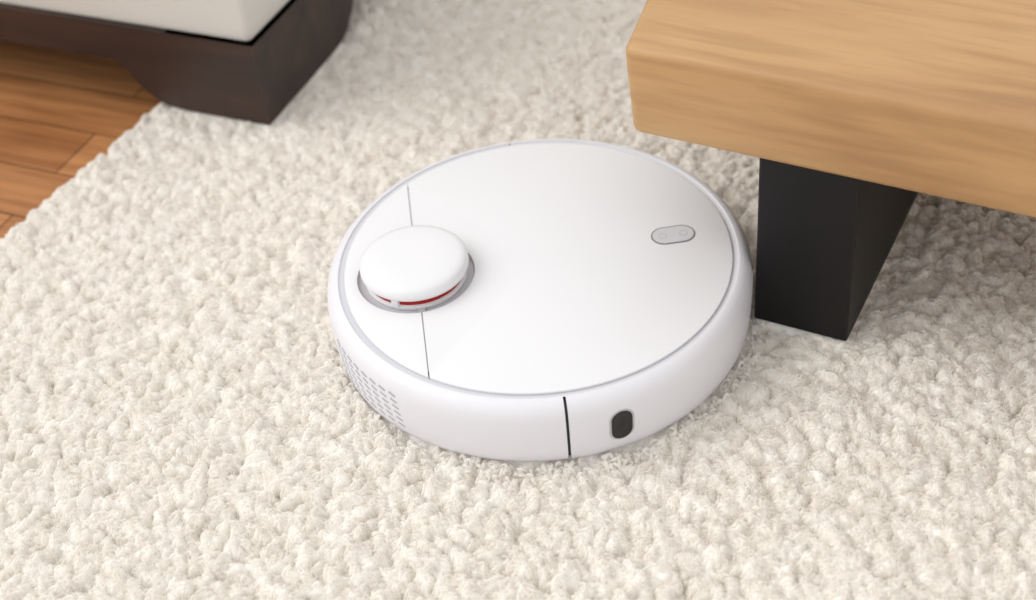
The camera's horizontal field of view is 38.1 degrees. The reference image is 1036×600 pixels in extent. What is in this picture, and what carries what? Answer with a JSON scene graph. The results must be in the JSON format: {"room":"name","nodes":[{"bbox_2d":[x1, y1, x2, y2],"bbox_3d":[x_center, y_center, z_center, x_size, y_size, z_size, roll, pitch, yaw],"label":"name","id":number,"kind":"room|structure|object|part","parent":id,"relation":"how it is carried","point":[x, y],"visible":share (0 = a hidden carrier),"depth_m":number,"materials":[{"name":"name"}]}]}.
{"room":"living room","nodes":[
{"label":"living room","id":0,"kind":"room"},
{"bbox_2d":[0,40,160,238],"bbox_3d":[0.022,0.025,1.260,6.000,0.001,6.000,-6,41,0],"label":"floor","id":1,"kind":"structure","parent":0,"point":[60,110],"depth_m":1.57,"materials":[{"name":"brown wood"}]},
{"bbox_2d":[0,0,352,124],"bbox_3d":[-0.802,-0.711,1.889,1.500,0.409,0.800,12,44,19],"label":"sofa","id":2,"kind":"object","parent":1,"relation":"on","point":[245,60],"visible":1,"depth_m":1.49,"materials":[{"name":"brown wood"}]},
{"bbox_3d":[-0.146,-0.470,1.749,0.100,0.090,0.800,12,44,19],"label":"rail","id":3,"kind":"part","parent":2,"relation":"part of","materials":[{"name":"brown wood"}]},
{"bbox_2d":[0,0,1035,599],"bbox_3d":[0.405,0.086,1.130,1.852,0.018,2.200,16,46,23],"label":"rug","id":4,"kind":"object","parent":1,"relation":"on","point":[182,416],"visible":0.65,"depth_m":1.18,"materials":[{"name":"carpet"}]},
{"bbox_2d":[509,144,570,455],"bbox_3d":[0.018,-0.011,1.229,0.337,0.056,0.337,-8,41,-2],"label":"chassis","id":5,"kind":"object","parent":4,"relation":"on","point":[564,398],"visible":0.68,"depth_m":1.10,"materials":[{"name":"plastic"}]},
{"bbox_2d":[327,142,568,460],"bbox_3d":[-0.069,0.000,1.224,0.170,0.060,0.345,-8,41,-2],"label":"shell","id":6,"kind":"object","parent":5,"relation":"in","point":[507,429],"depth_m":1.11,"materials":[{"name":"white plastic"}]},
{"bbox_3d":[-0.116,0.065,1.159,0.008,0.034,0.087,-30,46,-25],"label":"vent slots","id":7,"kind":"part","parent":6,"relation":"part of","materials":[{"name":"grey plastic"}]},
{"bbox_2d":[344,143,732,394],"bbox_3d":[0.015,-0.034,1.209,0.312,0.004,0.312,-8,41,-2],"label":"lid","id":8,"kind":"object","parent":5,"relation":"on","point":[570,289],"depth_m":1.19,"materials":[{"name":"white plastic"}]},
{"bbox_2d":[360,225,468,301],"bbox_3d":[-0.083,-0.031,1.194,0.087,0.012,0.087,-8,41,-2],"label":"turret cap","id":9,"kind":"object","parent":8,"relation":"on","point":[413,263],"visible":1,"depth_m":1.18,"materials":[{"name":"white plastic"}]},
{"bbox_2d":[391,300,399,307],"bbox_3d":[-0.096,0.001,1.174,0.006,0.010,0.006,11,44,18],"label":"post","id":10,"kind":"object","parent":9,"relation":"attached to","point":[395,304],"visible":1,"depth_m":1.17,"materials":[{"name":"white plastic"}]},
{"bbox_2d":[357,253,474,312],"bbox_3d":[-0.082,-0.019,1.204,0.095,0.003,0.095,-8,41,-2],"label":"ring","id":11,"kind":"object","parent":8,"relation":"attached to","point":[362,287],"depth_m":1.19,"materials":[{"name":"grey plastic"}]},
{"bbox_2d":[367,271,466,309],"bbox_3d":[-0.082,-0.020,1.204,0.082,0.005,0.082,-8,41,-2],"label":"turret base","id":12,"kind":"object","parent":8,"relation":"on","point":[430,304],"depth_m":1.18,"materials":[{"name":"white plastic"}]},
{"bbox_2d":[377,280,460,304],"bbox_3d":[-0.082,-0.024,1.200,0.077,0.008,0.077,-8,41,-2],"label":"lens","id":13,"kind":"object","parent":12,"relation":"attached to","point":[440,296],"depth_m":1.17,"materials":[{"name":"red plastic"}]},
{"bbox_3d":[-0.081,-0.020,1.206,0.006,0.002,0.230,-8,41,-2],"label":"hinge strip","id":14,"kind":"part","parent":8,"relation":"part of","materials":[{"name":"grey plastic"}]},
{"bbox_2d":[339,142,738,398],"bbox_3d":[0.016,-0.033,1.210,0.322,0.002,0.322,-8,41,-2],"label":"rim","id":15,"kind":"object","parent":8,"relation":"attached to","point":[735,264],"depth_m":1.17,"materials":[{"name":"white plastic"}]},
{"bbox_3d":[0.126,-0.053,1.214,0.036,0.001,0.022,-8,41,-2],"label":"button","id":16,"kind":"part","parent":8,"relation":"part of","materials":[{"name":"white plastic"}]},
{"bbox_2d":[652,226,693,242],"bbox_3d":[0.125,-0.053,1.214,0.034,0.001,0.020,-8,41,-2],"label":"plate","id":17,"kind":"object","parent":8,"relation":"in","point":[672,233],"depth_m":1.21,"materials":[{"name":"white plastic"}]},
{"bbox_2d":[510,139,752,457],"bbox_3d":[0.102,-0.024,1.231,0.175,0.060,0.345,-8,41,-2],"label":"bumper cover","id":18,"kind":"object","parent":5,"relation":"attached to","point":[661,396],"visible":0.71,"depth_m":1.12,"materials":[{"name":"white plastic"}]},
{"bbox_2d":[609,409,634,439],"bbox_3d":[0.076,0.091,1.105,0.020,0.032,0.003,-17,42,-12],"label":"sensor","id":19,"kind":"object","parent":18,"relation":"attached to","point":[631,411],"visible":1,"depth_m":1.10,"materials":[{"name":"plastic"}]},
{"bbox_2d":[611,411,632,437],"bbox_3d":[0.076,0.091,1.104,0.017,0.028,0.006,-8,41,-2],"label":"window","id":20,"kind":"structure","parent":19,"relation":"in","point":[622,422],"depth_m":1.10,"materials":[{"name":"black plastic"}]},
{"bbox_2d":[626,0,1035,340],"bbox_3d":[0.674,-0.116,1.127,1.241,0.245,0.500,15,45,23],"label":"coffee table","id":21,"kind":"object","parent":4,"relation":"on","point":[850,110],"visible":1,"depth_m":1.08,"materials":[{"name":"brown wood"}]},
{"bbox_3d":[0.310,-0.164,1.283,0.078,0.170,0.405,15,45,23],"label":"leg","id":22,"kind":"part","parent":21,"relation":"part of","materials":[{"name":"black wood"}]}
]}

